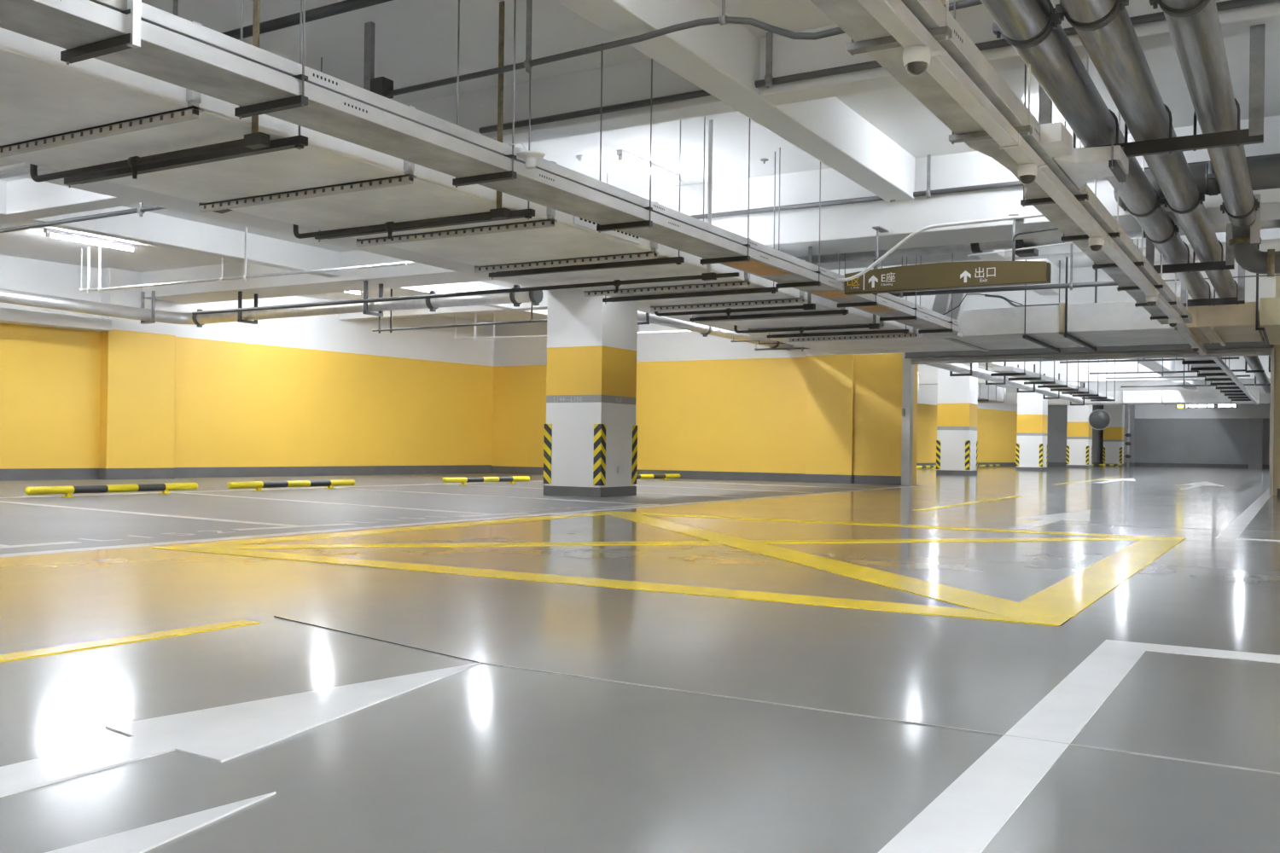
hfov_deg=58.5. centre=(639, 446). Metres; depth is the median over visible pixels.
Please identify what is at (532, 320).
conduit
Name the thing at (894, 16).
cable tray
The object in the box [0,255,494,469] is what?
wall
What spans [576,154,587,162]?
smoke detector
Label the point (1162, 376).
conduit
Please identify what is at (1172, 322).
dome camera
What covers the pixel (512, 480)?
wheel stop
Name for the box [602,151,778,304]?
hanger
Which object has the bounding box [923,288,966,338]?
duct
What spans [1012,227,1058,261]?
cable
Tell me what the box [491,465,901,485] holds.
baseboard
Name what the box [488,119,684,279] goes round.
hanger
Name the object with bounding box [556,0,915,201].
ceiling beam
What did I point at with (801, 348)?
conduit
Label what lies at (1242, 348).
door frame
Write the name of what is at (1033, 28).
pipe
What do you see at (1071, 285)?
hanger
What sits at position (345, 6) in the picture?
conduit
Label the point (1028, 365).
ceiling beam
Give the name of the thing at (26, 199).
ceiling beam
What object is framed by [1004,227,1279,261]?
ceiling beam
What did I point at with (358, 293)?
tube light
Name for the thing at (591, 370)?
pillar
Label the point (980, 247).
pipe
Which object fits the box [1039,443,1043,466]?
guard
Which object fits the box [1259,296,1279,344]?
duct
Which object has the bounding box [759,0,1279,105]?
ceiling beam
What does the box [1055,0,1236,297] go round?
pipe
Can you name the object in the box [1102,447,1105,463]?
guard
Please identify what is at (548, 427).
guard
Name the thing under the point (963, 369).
cable tray
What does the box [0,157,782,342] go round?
ceiling beam
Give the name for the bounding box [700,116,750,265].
hanger
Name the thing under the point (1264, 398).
ceiling beam
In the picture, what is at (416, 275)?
ceiling beam
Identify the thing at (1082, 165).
cable tray
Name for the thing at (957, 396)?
pillar
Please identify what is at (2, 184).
ceiling beam
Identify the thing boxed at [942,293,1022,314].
cable
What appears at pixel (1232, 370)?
conduit
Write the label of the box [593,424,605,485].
guard
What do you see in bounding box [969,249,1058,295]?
ceiling beam
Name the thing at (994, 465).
wheel stop
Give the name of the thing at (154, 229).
ceiling beam
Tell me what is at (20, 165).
conduit
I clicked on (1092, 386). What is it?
ceiling beam
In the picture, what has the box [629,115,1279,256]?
ceiling beam
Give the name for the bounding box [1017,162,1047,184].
dome camera
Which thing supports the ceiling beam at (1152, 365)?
attached to the ceiling at (416, 41)
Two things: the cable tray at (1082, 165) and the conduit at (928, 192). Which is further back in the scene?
the conduit at (928, 192)
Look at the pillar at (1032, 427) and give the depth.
39.30 m
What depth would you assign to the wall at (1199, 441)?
57.68 m
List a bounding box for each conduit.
[0,162,29,173]
[0,166,54,179]
[0,202,166,232]
[79,227,418,293]
[173,0,392,40]
[372,288,546,333]
[385,0,982,97]
[453,312,721,341]
[478,0,1279,133]
[690,153,1279,219]
[730,337,785,344]
[754,347,808,351]
[836,213,1044,282]
[967,140,1081,256]
[984,294,1058,307]
[1059,356,1239,363]
[1089,361,1245,374]
[1105,358,1250,378]
[1120,364,1254,387]
[1132,238,1279,281]
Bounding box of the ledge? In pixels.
[0,307,112,331]
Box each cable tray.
[0,0,960,333]
[88,0,959,325]
[810,0,1192,324]
[857,0,1206,355]
[918,358,1085,406]
[990,355,1115,401]
[1039,122,1128,188]
[1181,351,1257,404]
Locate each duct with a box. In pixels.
[0,20,921,342]
[782,296,1191,354]
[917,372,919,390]
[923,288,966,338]
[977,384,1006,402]
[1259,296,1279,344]
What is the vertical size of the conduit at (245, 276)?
0.703 m
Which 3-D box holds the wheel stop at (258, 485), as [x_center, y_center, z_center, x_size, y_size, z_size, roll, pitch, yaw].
[-4.692,0.524,15.518,0.150,0.130,2.142,1,0,33]
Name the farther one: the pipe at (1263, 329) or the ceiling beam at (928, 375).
the ceiling beam at (928, 375)
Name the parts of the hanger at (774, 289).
rod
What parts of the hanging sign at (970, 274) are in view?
hanging rod, panel, edge trim, hanging rod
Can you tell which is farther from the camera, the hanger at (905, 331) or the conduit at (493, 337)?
the conduit at (493, 337)
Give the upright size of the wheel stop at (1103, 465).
0.130 m
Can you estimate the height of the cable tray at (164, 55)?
0.086 m
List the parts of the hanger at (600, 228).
rod, rod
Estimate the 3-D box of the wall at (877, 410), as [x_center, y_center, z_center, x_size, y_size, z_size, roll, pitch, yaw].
[7.532,-1.177,20.038,8.150,3.950,0.600,1,0,30]
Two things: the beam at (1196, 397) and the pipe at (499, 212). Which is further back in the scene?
the beam at (1196, 397)
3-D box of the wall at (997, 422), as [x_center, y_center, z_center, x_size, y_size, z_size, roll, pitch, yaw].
[8.457,-1.164,40.032,4.550,3.950,34.900,1,0,30]
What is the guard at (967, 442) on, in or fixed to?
attached to the pillar at (957, 396)
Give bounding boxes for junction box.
[363,21,393,98]
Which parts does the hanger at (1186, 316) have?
rod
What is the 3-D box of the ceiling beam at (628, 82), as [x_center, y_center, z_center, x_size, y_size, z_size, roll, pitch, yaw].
[-0.876,-2.997,10.133,3.710,0.470,0.300,1,0,30]
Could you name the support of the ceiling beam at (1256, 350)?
attached to the ceiling at (416, 41)
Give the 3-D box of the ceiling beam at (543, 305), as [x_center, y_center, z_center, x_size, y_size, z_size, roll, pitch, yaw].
[-3.689,-2.884,21.543,10.900,0.770,0.300,1,0,30]
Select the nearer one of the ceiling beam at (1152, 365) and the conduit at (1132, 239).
the conduit at (1132, 239)
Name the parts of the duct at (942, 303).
panel, panel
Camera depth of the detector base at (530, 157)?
7.32 m
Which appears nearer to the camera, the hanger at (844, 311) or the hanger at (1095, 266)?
the hanger at (1095, 266)
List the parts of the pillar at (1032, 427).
skirting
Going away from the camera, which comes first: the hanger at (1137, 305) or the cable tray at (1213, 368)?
the hanger at (1137, 305)
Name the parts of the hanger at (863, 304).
rod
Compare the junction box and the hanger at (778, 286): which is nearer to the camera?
the junction box
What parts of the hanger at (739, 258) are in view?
rod, rod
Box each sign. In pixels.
[844,214,1051,295]
[1175,404,1237,408]
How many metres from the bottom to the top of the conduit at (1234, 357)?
1.018 m
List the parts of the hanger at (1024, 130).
rod, rod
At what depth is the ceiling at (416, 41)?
9.61 m
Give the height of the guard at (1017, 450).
0.785 m
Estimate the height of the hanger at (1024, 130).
1.536 m
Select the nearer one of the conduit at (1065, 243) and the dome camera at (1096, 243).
the dome camera at (1096, 243)
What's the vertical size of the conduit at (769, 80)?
0.450 m
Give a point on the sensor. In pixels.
(761, 160)
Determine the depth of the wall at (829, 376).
21.93 m
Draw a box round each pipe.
[0,280,793,350]
[29,0,269,182]
[192,119,738,314]
[293,0,510,238]
[795,219,1279,263]
[980,0,1212,299]
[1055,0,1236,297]
[1113,155,1279,211]
[1149,0,1279,277]
[1233,353,1270,393]
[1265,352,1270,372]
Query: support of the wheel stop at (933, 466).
on the floor
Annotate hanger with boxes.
[60,0,141,64]
[64,0,308,187]
[234,0,308,119]
[314,57,535,242]
[452,0,516,187]
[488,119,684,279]
[596,42,652,232]
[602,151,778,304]
[654,246,815,319]
[689,253,848,323]
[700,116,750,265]
[733,259,879,337]
[767,256,908,339]
[775,147,820,289]
[837,251,877,308]
[846,0,952,55]
[879,256,917,321]
[887,244,1118,297]
[918,253,953,334]
[948,0,1032,149]
[1020,52,1088,207]
[1022,260,1060,353]
[1038,23,1265,157]
[1061,111,1120,246]
[1064,256,1097,352]
[1092,156,1144,269]
[1117,252,1163,296]
[1134,238,1176,307]
[1146,223,1234,273]
[1150,238,1187,320]
[1181,264,1245,307]
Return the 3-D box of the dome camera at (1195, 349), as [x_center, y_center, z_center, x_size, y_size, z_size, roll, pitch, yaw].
[8.377,-1.515,17.117,0.324,0.177,0.116,1,0,-40]
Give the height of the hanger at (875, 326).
1.629 m
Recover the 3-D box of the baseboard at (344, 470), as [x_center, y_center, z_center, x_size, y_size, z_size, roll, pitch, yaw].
[-11.571,0.406,14.826,0.234,0.185,28.166,1,0,36]
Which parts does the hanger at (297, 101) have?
rod, rod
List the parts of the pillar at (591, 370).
skirting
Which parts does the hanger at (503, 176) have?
rod, rod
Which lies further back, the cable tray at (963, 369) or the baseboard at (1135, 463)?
the baseboard at (1135, 463)
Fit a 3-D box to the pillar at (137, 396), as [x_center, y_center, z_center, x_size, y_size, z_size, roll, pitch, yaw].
[-8.436,-1.386,19.192,0.270,3.850,1.206,1,0,36]
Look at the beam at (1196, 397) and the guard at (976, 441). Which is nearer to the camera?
the guard at (976, 441)
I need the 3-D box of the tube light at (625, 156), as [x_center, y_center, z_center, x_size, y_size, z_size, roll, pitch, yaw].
[0.121,-3.146,12.909,0.070,0.105,1.380,1,0,30]
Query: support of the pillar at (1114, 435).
on the floor
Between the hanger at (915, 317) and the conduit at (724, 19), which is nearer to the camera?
the conduit at (724, 19)
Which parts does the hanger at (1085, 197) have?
rod, rod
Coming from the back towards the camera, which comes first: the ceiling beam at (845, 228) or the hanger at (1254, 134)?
the ceiling beam at (845, 228)
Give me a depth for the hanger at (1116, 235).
9.21 m
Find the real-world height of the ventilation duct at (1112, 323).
0.450 m
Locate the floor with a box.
[0,465,1279,852]
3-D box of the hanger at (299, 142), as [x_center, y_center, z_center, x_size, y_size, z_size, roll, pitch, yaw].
[-2.845,-2.473,7.029,2.200,1.537,0.056,1,0,30]
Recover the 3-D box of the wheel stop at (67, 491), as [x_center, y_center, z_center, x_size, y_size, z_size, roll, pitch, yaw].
[-6.088,0.505,13.305,0.150,0.130,2.230,1,0,29]
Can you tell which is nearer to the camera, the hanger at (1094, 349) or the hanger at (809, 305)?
the hanger at (809, 305)
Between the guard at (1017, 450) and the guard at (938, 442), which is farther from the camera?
the guard at (1017, 450)
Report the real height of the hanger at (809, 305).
0.809 m
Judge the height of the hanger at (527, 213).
1.537 m
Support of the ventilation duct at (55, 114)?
on the hanger at (299, 142)
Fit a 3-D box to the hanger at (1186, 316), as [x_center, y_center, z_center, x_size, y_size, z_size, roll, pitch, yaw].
[6.811,-2.376,14.682,0.440,1.479,0.064,1,0,30]
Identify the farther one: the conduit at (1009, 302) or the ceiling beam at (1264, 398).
the ceiling beam at (1264, 398)
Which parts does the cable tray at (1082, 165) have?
rod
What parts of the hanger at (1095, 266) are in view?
rod, rod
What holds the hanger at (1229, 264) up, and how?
hanging from the ceiling at (416, 41)
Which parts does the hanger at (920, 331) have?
rod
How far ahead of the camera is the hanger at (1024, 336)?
17.62 m
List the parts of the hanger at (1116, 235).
rod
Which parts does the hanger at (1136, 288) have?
rod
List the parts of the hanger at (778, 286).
rod, rod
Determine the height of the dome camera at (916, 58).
0.177 m
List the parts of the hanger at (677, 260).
rod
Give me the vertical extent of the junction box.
0.589 m
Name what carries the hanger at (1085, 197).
hanging from the ceiling beam at (790, 56)
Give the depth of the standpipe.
53.68 m
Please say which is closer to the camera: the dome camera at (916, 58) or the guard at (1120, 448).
the dome camera at (916, 58)
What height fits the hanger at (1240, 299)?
1.211 m
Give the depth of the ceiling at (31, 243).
17.22 m
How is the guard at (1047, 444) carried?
attached to the pillar at (1032, 427)
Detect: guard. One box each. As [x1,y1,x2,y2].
[543,424,552,483]
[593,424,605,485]
[631,425,637,484]
[936,440,940,469]
[965,440,970,470]
[976,441,977,469]
[1015,443,1019,466]
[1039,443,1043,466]
[1046,443,1047,466]
[1065,445,1069,464]
[1085,446,1089,465]
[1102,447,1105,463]
[1119,447,1122,463]
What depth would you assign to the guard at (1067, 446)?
47.85 m
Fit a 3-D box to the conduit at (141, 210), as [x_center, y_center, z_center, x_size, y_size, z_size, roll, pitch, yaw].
[-6.947,-2.604,12.445,7.420,0.603,0.065,1,0,30]
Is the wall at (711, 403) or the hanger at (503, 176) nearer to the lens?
the hanger at (503, 176)
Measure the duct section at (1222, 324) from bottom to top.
0.375 m
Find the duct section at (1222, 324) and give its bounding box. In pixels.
[1184,301,1262,346]
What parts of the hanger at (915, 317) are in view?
rod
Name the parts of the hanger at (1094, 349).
rod, rod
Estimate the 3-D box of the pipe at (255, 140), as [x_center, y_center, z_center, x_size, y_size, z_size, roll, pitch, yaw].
[-2.996,-2.429,6.850,2.161,1.629,0.070,1,0,30]
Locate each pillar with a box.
[98,267,175,468]
[543,289,637,497]
[936,362,977,475]
[1015,384,1047,471]
[1065,405,1092,468]
[1102,404,1124,466]
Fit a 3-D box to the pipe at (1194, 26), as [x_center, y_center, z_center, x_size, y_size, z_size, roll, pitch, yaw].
[3.380,-2.001,3.449,3.669,0.750,15.335,1,0,30]
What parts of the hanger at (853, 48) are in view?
rod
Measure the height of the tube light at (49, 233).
0.105 m
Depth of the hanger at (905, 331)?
16.84 m
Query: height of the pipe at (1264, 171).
0.808 m
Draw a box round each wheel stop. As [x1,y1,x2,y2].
[24,482,197,498]
[226,479,354,491]
[442,476,529,485]
[636,473,680,481]
[916,465,936,469]
[978,464,1000,468]
[1098,464,1122,466]
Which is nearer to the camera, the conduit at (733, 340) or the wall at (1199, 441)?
the conduit at (733, 340)
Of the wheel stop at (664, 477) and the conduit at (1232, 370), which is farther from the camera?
the conduit at (1232, 370)
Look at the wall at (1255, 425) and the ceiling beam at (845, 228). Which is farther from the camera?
the wall at (1255, 425)
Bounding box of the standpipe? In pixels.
[1124,404,1131,467]
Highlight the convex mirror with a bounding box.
[1088,409,1111,430]
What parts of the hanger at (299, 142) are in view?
rod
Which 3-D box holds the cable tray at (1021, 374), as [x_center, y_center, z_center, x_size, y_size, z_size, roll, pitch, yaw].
[11.777,-2.303,31.690,0.750,1.494,15.400,1,0,30]
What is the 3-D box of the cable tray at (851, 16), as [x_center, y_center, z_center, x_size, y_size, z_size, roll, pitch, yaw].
[2.506,-1.789,7.290,0.374,0.104,19.100,1,0,30]
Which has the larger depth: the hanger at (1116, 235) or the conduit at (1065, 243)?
the conduit at (1065, 243)
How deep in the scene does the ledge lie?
17.80 m
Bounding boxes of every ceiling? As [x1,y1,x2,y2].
[0,172,546,322]
[141,0,1279,275]
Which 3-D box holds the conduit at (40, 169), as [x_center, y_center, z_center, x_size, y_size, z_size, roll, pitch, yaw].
[-4.750,-2.010,8.318,1.580,0.163,0.049,1,0,30]
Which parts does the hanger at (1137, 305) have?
rod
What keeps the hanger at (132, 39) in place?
hanging from the ceiling at (416, 41)
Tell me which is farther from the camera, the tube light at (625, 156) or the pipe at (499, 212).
the tube light at (625, 156)
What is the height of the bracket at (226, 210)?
0.050 m
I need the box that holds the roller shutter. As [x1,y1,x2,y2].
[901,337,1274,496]
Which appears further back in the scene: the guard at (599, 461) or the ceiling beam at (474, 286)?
the ceiling beam at (474, 286)
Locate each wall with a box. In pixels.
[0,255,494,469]
[492,320,806,473]
[805,349,854,475]
[852,259,1279,495]
[916,384,1017,463]
[1047,404,1134,462]
[1134,403,1270,465]
[1248,418,1262,468]
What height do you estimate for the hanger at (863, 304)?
0.689 m
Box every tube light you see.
[43,228,138,251]
[346,290,362,295]
[616,149,681,185]
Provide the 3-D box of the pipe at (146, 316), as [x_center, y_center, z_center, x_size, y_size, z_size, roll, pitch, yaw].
[-4.300,-2.592,17.192,17.491,1.328,5.532,1,0,-20]
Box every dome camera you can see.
[902,45,948,75]
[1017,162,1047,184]
[1088,233,1110,251]
[1146,292,1161,306]
[1168,314,1181,326]
[1191,341,1202,351]
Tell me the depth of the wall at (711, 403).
23.75 m
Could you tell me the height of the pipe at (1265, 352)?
1.204 m
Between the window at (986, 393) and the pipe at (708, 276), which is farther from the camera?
the window at (986, 393)
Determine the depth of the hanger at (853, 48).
4.90 m
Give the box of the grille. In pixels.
[572,215,639,244]
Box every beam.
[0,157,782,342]
[0,178,139,224]
[0,180,6,215]
[23,206,339,277]
[141,250,494,304]
[338,290,547,320]
[391,281,514,309]
[404,58,737,145]
[517,309,639,331]
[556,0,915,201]
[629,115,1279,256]
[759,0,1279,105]
[813,251,983,273]
[917,355,1270,384]
[946,349,1261,360]
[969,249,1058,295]
[977,361,1079,386]
[994,378,1270,396]
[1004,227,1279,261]
[1006,389,1259,405]
[1136,358,1198,389]
[1258,393,1270,403]
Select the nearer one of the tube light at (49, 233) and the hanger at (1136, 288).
the hanger at (1136, 288)
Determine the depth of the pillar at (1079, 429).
47.69 m
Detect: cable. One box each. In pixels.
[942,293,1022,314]
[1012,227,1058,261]
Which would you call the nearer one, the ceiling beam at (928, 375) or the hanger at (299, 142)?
the hanger at (299, 142)
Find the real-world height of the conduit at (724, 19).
0.737 m
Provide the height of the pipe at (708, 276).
1.629 m
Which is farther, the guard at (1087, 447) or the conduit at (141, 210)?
the guard at (1087, 447)
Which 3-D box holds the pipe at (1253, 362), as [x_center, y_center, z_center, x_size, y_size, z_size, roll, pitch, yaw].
[15.658,-2.397,28.972,0.410,1.204,21.800,1,0,30]
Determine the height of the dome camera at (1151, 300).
0.177 m
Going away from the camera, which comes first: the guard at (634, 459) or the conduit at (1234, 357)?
the guard at (634, 459)
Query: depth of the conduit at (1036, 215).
11.85 m
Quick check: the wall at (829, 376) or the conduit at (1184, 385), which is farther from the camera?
the conduit at (1184, 385)
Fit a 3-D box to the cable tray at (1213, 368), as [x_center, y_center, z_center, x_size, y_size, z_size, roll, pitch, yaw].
[15.158,-2.259,29.377,0.660,1.494,22.000,1,0,30]
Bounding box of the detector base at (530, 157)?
[508,142,545,168]
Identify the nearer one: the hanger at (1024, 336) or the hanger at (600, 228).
the hanger at (600, 228)
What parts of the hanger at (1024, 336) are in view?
rod, rod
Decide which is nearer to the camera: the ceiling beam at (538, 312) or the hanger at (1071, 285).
the hanger at (1071, 285)
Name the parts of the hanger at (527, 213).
rod, rod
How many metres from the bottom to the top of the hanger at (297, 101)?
1.509 m
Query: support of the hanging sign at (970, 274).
hanging from the ceiling beam at (845, 228)
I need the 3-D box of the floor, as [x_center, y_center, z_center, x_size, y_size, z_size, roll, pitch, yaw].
[10.531,0.886,28.573,28.500,0.205,74.000,1,0,30]
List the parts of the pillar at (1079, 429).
skirting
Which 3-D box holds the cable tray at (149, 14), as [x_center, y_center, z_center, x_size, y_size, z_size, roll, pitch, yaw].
[-0.316,-1.894,8.556,0.330,0.070,19.450,1,0,30]
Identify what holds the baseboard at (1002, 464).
attached to the wall at (997, 422)
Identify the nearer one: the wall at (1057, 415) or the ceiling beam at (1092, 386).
the ceiling beam at (1092, 386)
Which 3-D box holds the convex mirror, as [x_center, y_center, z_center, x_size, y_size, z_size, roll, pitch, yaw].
[19.052,-1.121,47.295,0.864,0.860,0.542,1,0,30]
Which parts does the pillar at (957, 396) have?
skirting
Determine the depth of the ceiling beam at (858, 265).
16.99 m
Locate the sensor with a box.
[760,158,767,163]
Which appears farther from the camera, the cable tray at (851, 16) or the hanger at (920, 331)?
the hanger at (920, 331)
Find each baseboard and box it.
[0,465,491,481]
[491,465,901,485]
[916,462,1134,466]
[1134,462,1269,468]
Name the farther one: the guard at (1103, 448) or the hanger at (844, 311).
the guard at (1103, 448)

